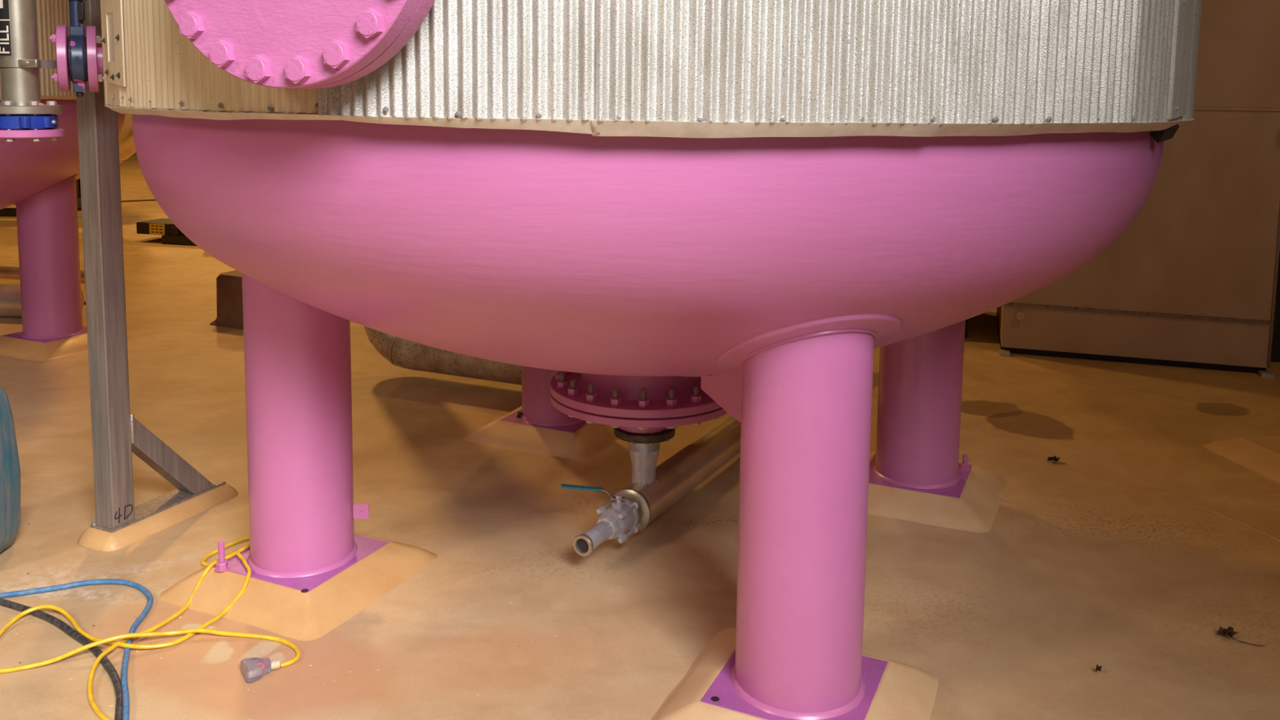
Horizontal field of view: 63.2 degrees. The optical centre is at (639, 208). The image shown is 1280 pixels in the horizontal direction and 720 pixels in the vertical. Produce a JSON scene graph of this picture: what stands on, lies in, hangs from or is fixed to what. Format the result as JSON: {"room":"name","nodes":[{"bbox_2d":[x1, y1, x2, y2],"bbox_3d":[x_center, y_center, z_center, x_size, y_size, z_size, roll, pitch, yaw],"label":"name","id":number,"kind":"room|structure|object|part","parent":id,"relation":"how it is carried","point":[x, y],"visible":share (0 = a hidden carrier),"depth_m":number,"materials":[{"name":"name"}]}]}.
{"room":"industrial plant room","nodes":[
{"label":"industrial plant room","id":0,"kind":"room"},
{"bbox_2d":[0,152,1279,719],"bbox_3d":[-3.008,0.637,10.639,30.000,0.200,35.000,1,6,0],"label":"floor","id":1,"kind":"structure","parent":0,"point":[1085,562],"depth_m":3.92,"materials":[{"name":"beige concrete"}]},
{"bbox_2d":[0,386,20,552],"bbox_3d":[-2.574,0.980,3.792,0.449,0.630,0.351,1,6,0],"label":"plastic bin","id":2,"kind":"object","parent":1,"relation":"on","point":[10,468],"visible":1,"depth_m":3.88,"materials":[{"name":"blue plastic"}]},
{"bbox_2d":[0,179,79,216],"bbox_3d":[-9.198,-0.205,14.247,2.609,0.515,0.811,1,6,0],"label":"steel skid","id":3,"kind":"object","parent":1,"relation":"on","point":[5,211],"visible":0.11,"depth_m":13.91,"materials":[{"name":"black paint"}]},
{"bbox_2d":[0,284,84,316],"bbox_3d":[-5.834,0.670,7.927,3.158,0.254,0.250,1,6,4],"label":"pipe","id":4,"kind":"object","parent":1,"relation":"on","point":[10,294],"visible":0.27,"depth_m":7.75,"materials":[{"name":"grey metal"}]},
{"bbox_2d":[0,266,84,284],"bbox_3d":[-5.957,0.491,8.662,3.326,0.180,0.116,1,6,7],"label":"pipe","id":5,"kind":"object","parent":1,"relation":"on","point":[6,273],"visible":0.14,"depth_m":8.52,"materials":[{"name":"metal"}]},
{"bbox_2d":[0,597,123,719],"bbox_3d":[-1.961,1.351,3.289,1.782,0.021,0.266,6,8,40],"label":"power cable","id":6,"kind":"object","parent":1,"relation":"on","point":[96,651],"visible":0.97,"depth_m":3.25,"materials":[{"name":"black rubber"}]},
{"bbox_2d":[0,326,131,361],"bbox_3d":[-3.981,0.882,7.060,0.730,0.083,0.731,4,7,24],"label":"pad","id":7,"kind":"object","parent":1,"relation":"on","point":[16,348],"visible":0.54,"depth_m":6.78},
{"bbox_2d":[0,0,124,342],"bbox_3d":[-5.176,-1.163,6.388,3.724,4.142,3.724,4,7,29],"label":"tank","id":8,"kind":"object","parent":7,"relation":"on","point":[38,178],"visible":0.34,"depth_m":6.81,"materials":[{"name":"pink metal"}]},
{"bbox_3d":[-3.981,0.851,7.056,0.430,0.022,0.430,4,7,24],"label":"plate","id":9,"kind":"part","parent":8,"relation":"part of","materials":[{"name":"metal"}]},
{"bbox_3d":[-3.974,0.294,6.994,0.356,1.102,0.356,1,6,0],"label":"support leg","id":10,"kind":"part","parent":8,"relation":"part of","materials":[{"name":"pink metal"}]},
{"bbox_2d":[0,578,153,719],"bbox_3d":[-1.858,1.352,3.290,1.578,0.021,0.724,4,7,26],"label":"air hose","id":11,"kind":"object","parent":1,"relation":"on","point":[146,592],"visible":0.96,"depth_m":3.55,"materials":[{"name":"blue rubber"}]},
{"bbox_2d":[76,178,81,208],"bbox_3d":[-8.018,-0.234,15.027,0.260,0.420,0.500,1,6,0],"label":"block","id":12,"kind":"object","parent":1,"relation":"on","point":[78,198],"visible":0.1,"depth_m":14.80,"materials":[{"name":"black paint"}]},
{"bbox_2d":[75,113,136,179],"bbox_3d":[-7.193,-1.673,12.982,2.927,3.450,0.861,1,6,0],"label":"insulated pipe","id":13,"kind":"object","parent":1,"relation":"on","point":[126,137],"visible":0.09,"depth_m":12.74,"materials":[{"name":"metal"}]},
{"bbox_2d":[0,535,251,719],"bbox_3d":[-1.972,1.305,3.376,1.494,0.098,1.427,1,6,0],"label":"extension cord","id":14,"kind":"object","parent":1,"relation":"on","point":[121,643],"visible":0.83,"depth_m":3.38,"materials":[{"name":"yellow rubber"}]},
{"bbox_2d":[120,199,155,202],"bbox_3d":[-7.726,-0.127,15.990,3.736,0.024,0.307,-2,7,-23],"label":"cable","id":15,"kind":"object","parent":1,"relation":"on","point":[141,199],"visible":0.13,"depth_m":15.98,"materials":[{"name":"black rubber"}]},
{"bbox_2d":[0,628,300,683],"bbox_3d":[-1.892,1.354,3.115,1.702,0.056,0.299,0,6,-7],"label":"extension cord","id":16,"kind":"object","parent":1,"relation":"on","point":[253,669],"visible":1,"depth_m":3.16,"materials":[{"name":"yellow plastic"}]},
{"bbox_2d":[76,483,238,551],"bbox_3d":[-1.950,1.233,4.243,0.216,0.056,0.660,4,7,24],"label":"pad","id":17,"kind":"object","parent":1,"relation":"on","point":[93,538],"visible":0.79,"depth_m":4.11,"materials":[{"name":"beige concrete"}]},
{"bbox_2d":[75,0,226,533],"bbox_3d":[-1.920,-1.004,3.994,0.122,4.449,0.562,4,7,24],"label":"steel post","id":18,"kind":"object","parent":17,"relation":"on","point":[117,434],"visible":1,"depth_m":3.93,"materials":[{"name":"grey metal"}]},
{"bbox_3d":[-1.950,1.201,4.239,0.118,0.011,0.562,4,7,24],"label":"foot plate","id":19,"kind":"part","parent":18,"relation":"part of","materials":[{"name":"metal"}]},
{"bbox_2d":[136,217,196,245],"bbox_3d":[-4.895,0.097,11.876,1.525,0.545,0.720,2,7,14],"label":"machine outrigger","id":20,"kind":"object","parent":1,"relation":"on","point":[170,233],"visible":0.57,"depth_m":11.69,"materials":[{"name":"black paint"}]},
{"bbox_2d":[151,225,162,232],"bbox_3d":[-5.443,0.231,11.713,0.146,0.080,0.002,2,7,14],"label":"print","id":21,"kind":"object","parent":20,"relation":"attached to","point":[154,228],"depth_m":11.71,"materials":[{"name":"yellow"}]},
{"bbox_2d":[209,270,243,329],"bbox_3d":[-2.939,0.663,7.784,0.410,0.378,0.410,4,7,24],"label":"pedestal","id":22,"kind":"object","parent":1,"relation":"on","point":[228,284],"visible":0.3,"depth_m":7.64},
{"bbox_2d":[159,533,437,640],"bbox_3d":[-1.214,1.284,3.746,0.738,0.083,0.732,4,7,24],"label":"pad","id":23,"kind":"object","parent":1,"relation":"on","point":[287,611],"visible":0.65,"depth_m":3.51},
{"bbox_2d":[364,326,521,385],"bbox_3d":[-0.927,-0.269,6.000,1.636,2.556,0.318,3,7,23],"label":"insulated pipe","id":24,"kind":"object","parent":1,"relation":"on","point":[399,352],"visible":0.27,"depth_m":6.08,"materials":[{"name":"metal"}]},
{"bbox_2d":[463,406,617,460],"bbox_3d":[-0.437,1.111,5.399,0.737,0.083,0.732,4,7,24],"label":"pad","id":25,"kind":"object","parent":1,"relation":"on","point":[583,444],"visible":0.58,"depth_m":5.14,"materials":[{"name":"beige concrete"}]},
{"bbox_2d":[650,626,938,719],"bbox_3d":[0.450,1.390,2.976,0.730,0.083,0.730,4,7,24],"label":"pad","id":26,"kind":"object","parent":1,"relation":"on","point":[904,691],"visible":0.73,"depth_m":2.97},
{"bbox_2d":[100,0,1201,719],"bbox_3d":[0.035,-0.821,3.880,3.728,4.140,3.888,1,6,0],"label":"tank","id":27,"kind":"object","parent":26,"relation":"on","point":[666,214],"visible":1,"depth_m":2.46,"materials":[{"name":"pink metal"}]},
{"bbox_2d":[49,0,103,97],"bbox_3d":[-1.867,-0.681,3.584,0.343,0.592,0.284,1,6,0],"label":"valve","id":28,"kind":"object","parent":27,"relation":"attached to","point":[79,59],"visible":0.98,"depth_m":3.53,"materials":[{"name":"blue paint"}]},
{"bbox_2d":[0,0,64,142],"bbox_3d":[-1.982,-1.253,3.474,0.248,2.041,0.489,7,9,43],"label":"pipe","id":29,"kind":"object","parent":28,"relation":"attached to","point":[20,63],"visible":0.94,"depth_m":3.42,"materials":[{"name":"silver metal"}]},
{"bbox_2d":[0,114,58,129],"bbox_3d":[-2.066,-0.292,3.486,0.235,0.047,0.226,1,6,0],"label":"valve","id":30,"kind":"object","parent":29,"relation":"on","point":[12,122],"visible":0.96,"depth_m":3.41,"materials":[{"name":"blue metal"}]},
{"bbox_3d":[-1.984,-0.501,3.630,0.008,0.028,0.400,3,7,21],"label":"bracket arm","id":31,"kind":"part","parent":29,"relation":"part of","materials":[{"name":"metal"}]},
{"bbox_3d":[-1.939,-0.517,3.588,0.052,0.152,0.152,-2,7,-26],"label":"rubber seat","id":32,"kind":"part","parent":28,"relation":"part of","materials":[{"name":"black"}]},
{"bbox_3d":[-1.916,-0.696,3.558,0.160,0.102,0.050,-2,7,-26],"label":"handle plate","id":33,"kind":"part","parent":28,"relation":"part of","materials":[{"name":"black paint"}]},
{"bbox_3d":[-1.206,0.696,3.681,0.356,1.102,0.356,1,6,0],"label":"support leg","id":34,"kind":"part","parent":27,"relation":"part of","materials":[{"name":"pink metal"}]},
{"bbox_3d":[-1.213,1.252,3.743,0.430,0.022,0.430,4,7,24],"label":"plate","id":35,"kind":"part","parent":27,"relation":"part of","materials":[{"name":"pink metal"}]},
{"bbox_3d":[-0.434,1.079,5.396,0.430,0.022,0.430,4,7,24],"label":"plate","id":36,"kind":"part","parent":27,"relation":"part of","materials":[{"name":"pink metal"}]},
{"bbox_3d":[-0.427,0.523,5.335,0.356,1.102,0.356,1,6,0],"label":"support leg","id":37,"kind":"part","parent":27,"relation":"part of","materials":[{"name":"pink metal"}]},
{"bbox_2d":[610,415,741,532],"bbox_3d":[0.646,0.932,5.359,0.246,0.393,3.012,4,7,27],"label":"drain pipe","id":38,"kind":"object","parent":27,"relation":"attached to","point":[655,489],"visible":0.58,"depth_m":4.22,"materials":[{"name":"silver metal"}]},
{"bbox_2d":[560,484,639,556],"bbox_3d":[-0.179,1.152,3.921,0.248,0.198,0.366,5,8,33],"label":"valve","id":39,"kind":"object","parent":38,"relation":"attached to","point":[622,517],"visible":1,"depth_m":3.89,"materials":[{"name":"silver metal"}]},
{"bbox_3d":[-0.163,1.202,3.814,0.067,0.067,0.165,4,7,27],"label":"spout","id":40,"kind":"part","parent":39,"relation":"part of","materials":[{"name":"silver metal"}]},
{"bbox_3d":[-0.108,1.084,3.958,0.096,0.039,0.029,1,6,0],"label":"lever","id":41,"kind":"part","parent":39,"relation":"part of","materials":[{"name":"silver metal"}]},
{"bbox_3d":[-0.081,1.111,3.961,0.040,0.040,0.040,4,7,27],"label":"stem","id":42,"kind":"part","parent":39,"relation":"part of","materials":[{"name":"silver metal"}]},
{"bbox_3d":[0.297,0.539,3.232,0.012,0.236,0.430,-2,7,-25],"label":"gusset plate","id":43,"kind":"part","parent":27,"relation":"part of","materials":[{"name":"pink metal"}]},
{"bbox_3d":[0.450,1.359,2.971,0.430,0.022,0.430,4,7,24],"label":"plate","id":44,"kind":"part","parent":27,"relation":"part of","materials":[{"name":"pink metal"}]},
{"bbox_3d":[0.457,0.802,2.910,0.356,1.102,0.356,1,6,0],"label":"support leg","id":45,"kind":"part","parent":27,"relation":"part of","materials":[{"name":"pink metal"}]},
{"bbox_3d":[1.235,0.629,4.563,0.356,1.102,0.356,1,6,0],"label":"support leg","id":46,"kind":"part","parent":27,"relation":"part of","materials":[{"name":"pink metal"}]},
{"bbox_3d":[1.228,1.186,4.625,0.430,0.022,0.430,4,7,24],"label":"plate","id":47,"kind":"part","parent":27,"relation":"part of","materials":[{"name":"pink metal"}]},
{"bbox_2d":[867,450,1006,533],"bbox_3d":[1.229,1.218,4.626,0.732,0.083,0.732,4,7,24],"label":"pad","id":48,"kind":"object","parent":1,"relation":"on","point":[975,510],"visible":0.52,"depth_m":4.36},
{"bbox_2d":[964,319,968,337],"bbox_3d":[2.075,0.211,8.162,1.000,1.320,1.127,3,7,17],"label":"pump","id":49,"kind":"object","parent":1,"relation":"on","point":[966,320],"visible":0.04,"depth_m":7.57,"materials":[{"name":"black metal"}]},
{"bbox_2d":[1047,455,1066,463],"bbox_3d":[2.005,1.206,5.013,0.084,0.027,0.044,2,6,8],"label":"dead leaf","id":50,"kind":"object","parent":1,"relation":"on","point":[1054,458],"visible":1,"depth_m":5.00,"materials":[{"name":"black plant"}]},
{"bbox_3d":[1.991,1.204,5.013,0.059,0.022,0.046,1,6,0],"label":"blade","id":51,"kind":"part","parent":50,"relation":"part of","materials":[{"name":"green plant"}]},
{"bbox_2d":[1095,663,1102,671],"bbox_3d":[1.398,1.400,3.168,0.018,0.022,0.015,1,6,0],"label":"dead leaf","id":52,"kind":"object","parent":1,"relation":"on","point":[1097,668],"visible":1,"depth_m":3.17,"materials":[{"name":"brown plant"}]},
{"bbox_2d":[996,0,1279,377],"bbox_3d":[3.721,-1.610,7.167,2.918,5.200,1.465,3,7,17],"label":"enclosure","id":53,"kind":"object","parent":1,"relation":"on","point":[1192,281],"visible":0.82,"depth_m":6.68,"materials":[{"name":"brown metal"}]},
{"bbox_3d":[2.580,0.727,7.052,0.060,0.060,0.038,3,7,17],"label":"knob","id":54,"kind":"part","parent":53,"relation":"part of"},
{"bbox_3d":[3.445,0.939,7.508,1.618,0.050,1.200,3,7,17],"label":"frame","id":55,"kind":"part","parent":53,"relation":"part of","materials":[{"name":"beige metal"}]},
{"bbox_3d":[3.446,0.775,7.489,1.618,0.290,1.300,3,7,17],"label":"kick panel","id":56,"kind":"part","parent":53,"relation":"part of","materials":[{"name":"grey metal"}]},
{"bbox_3d":[3.256,0.688,6.860,1.620,0.024,0.030,3,7,17],"label":"seam trim","id":57,"kind":"part","parent":53,"relation":"part of","materials":[{"name":"beige metal"}]},
{"bbox_3d":[3.461,-0.045,7.397,1.602,1.332,1.300,3,7,17],"label":"panel","id":58,"kind":"part","parent":53,"relation":"part of","materials":[{"name":"grey metal"}]},
{"bbox_3d":[3.741,-2.458,7.104,2.918,3.500,1.400,3,7,17],"label":"panel","id":59,"kind":"part","parent":53,"relation":"part of","materials":[{"name":"grey metal"}]},
{"bbox_3d":[3.511,-0.640,6.639,2.918,0.018,0.028,3,7,17],"label":"seam trim","id":60,"kind":"part","parent":53,"relation":"part of","materials":[{"name":"grey metal"}]},
{"bbox_3d":[4.033,0.205,6.570,0.018,1.630,0.038,3,7,17],"label":"corner trim","id":61,"kind":"part","parent":53,"relation":"part of","materials":[{"name":"metal"}]},
{"bbox_2d":[1217,626,1264,646],"bbox_3d":[1.952,1.386,3.381,0.134,0.027,0.053,3,7,23],"label":"dead leaf","id":62,"kind":"object","parent":1,"relation":"on","point":[1229,631],"visible":1,"depth_m":3.39,"materials":[{"name":"brown plant"}]},
{"bbox_3d":[1.917,1.381,3.397,0.061,0.021,0.050,1,6,0],"label":"blade","id":63,"kind":"part","parent":62,"relation":"part of","materials":[{"name":"brown plant"}]},
{"bbox_3d":[1.958,1.397,3.362,0.105,0.009,0.016,5,8,35],"label":"stem","id":64,"kind":"part","parent":62,"relation":"part of","materials":[{"name":"brown plant"}]},
{"bbox_2d":[1203,435,1279,484],"bbox_3d":[3.250,1.202,5.000,0.736,0.083,0.734,0,6,-8],"label":"pad","id":65,"kind":"object","parent":1,"relation":"on","point":[1260,455],"visible":1,"depth_m":5.05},
{"bbox_2d":[1271,253,1279,362],"bbox_3d":[4.672,0.179,7.197,0.760,1.660,0.800,3,7,17],"label":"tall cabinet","id":66,"kind":"object","parent":1,"relation":"on","point":[1275,355],"visible":0.02,"depth_m":6.97,"materials":[{"name":"black metal"}]}
]}

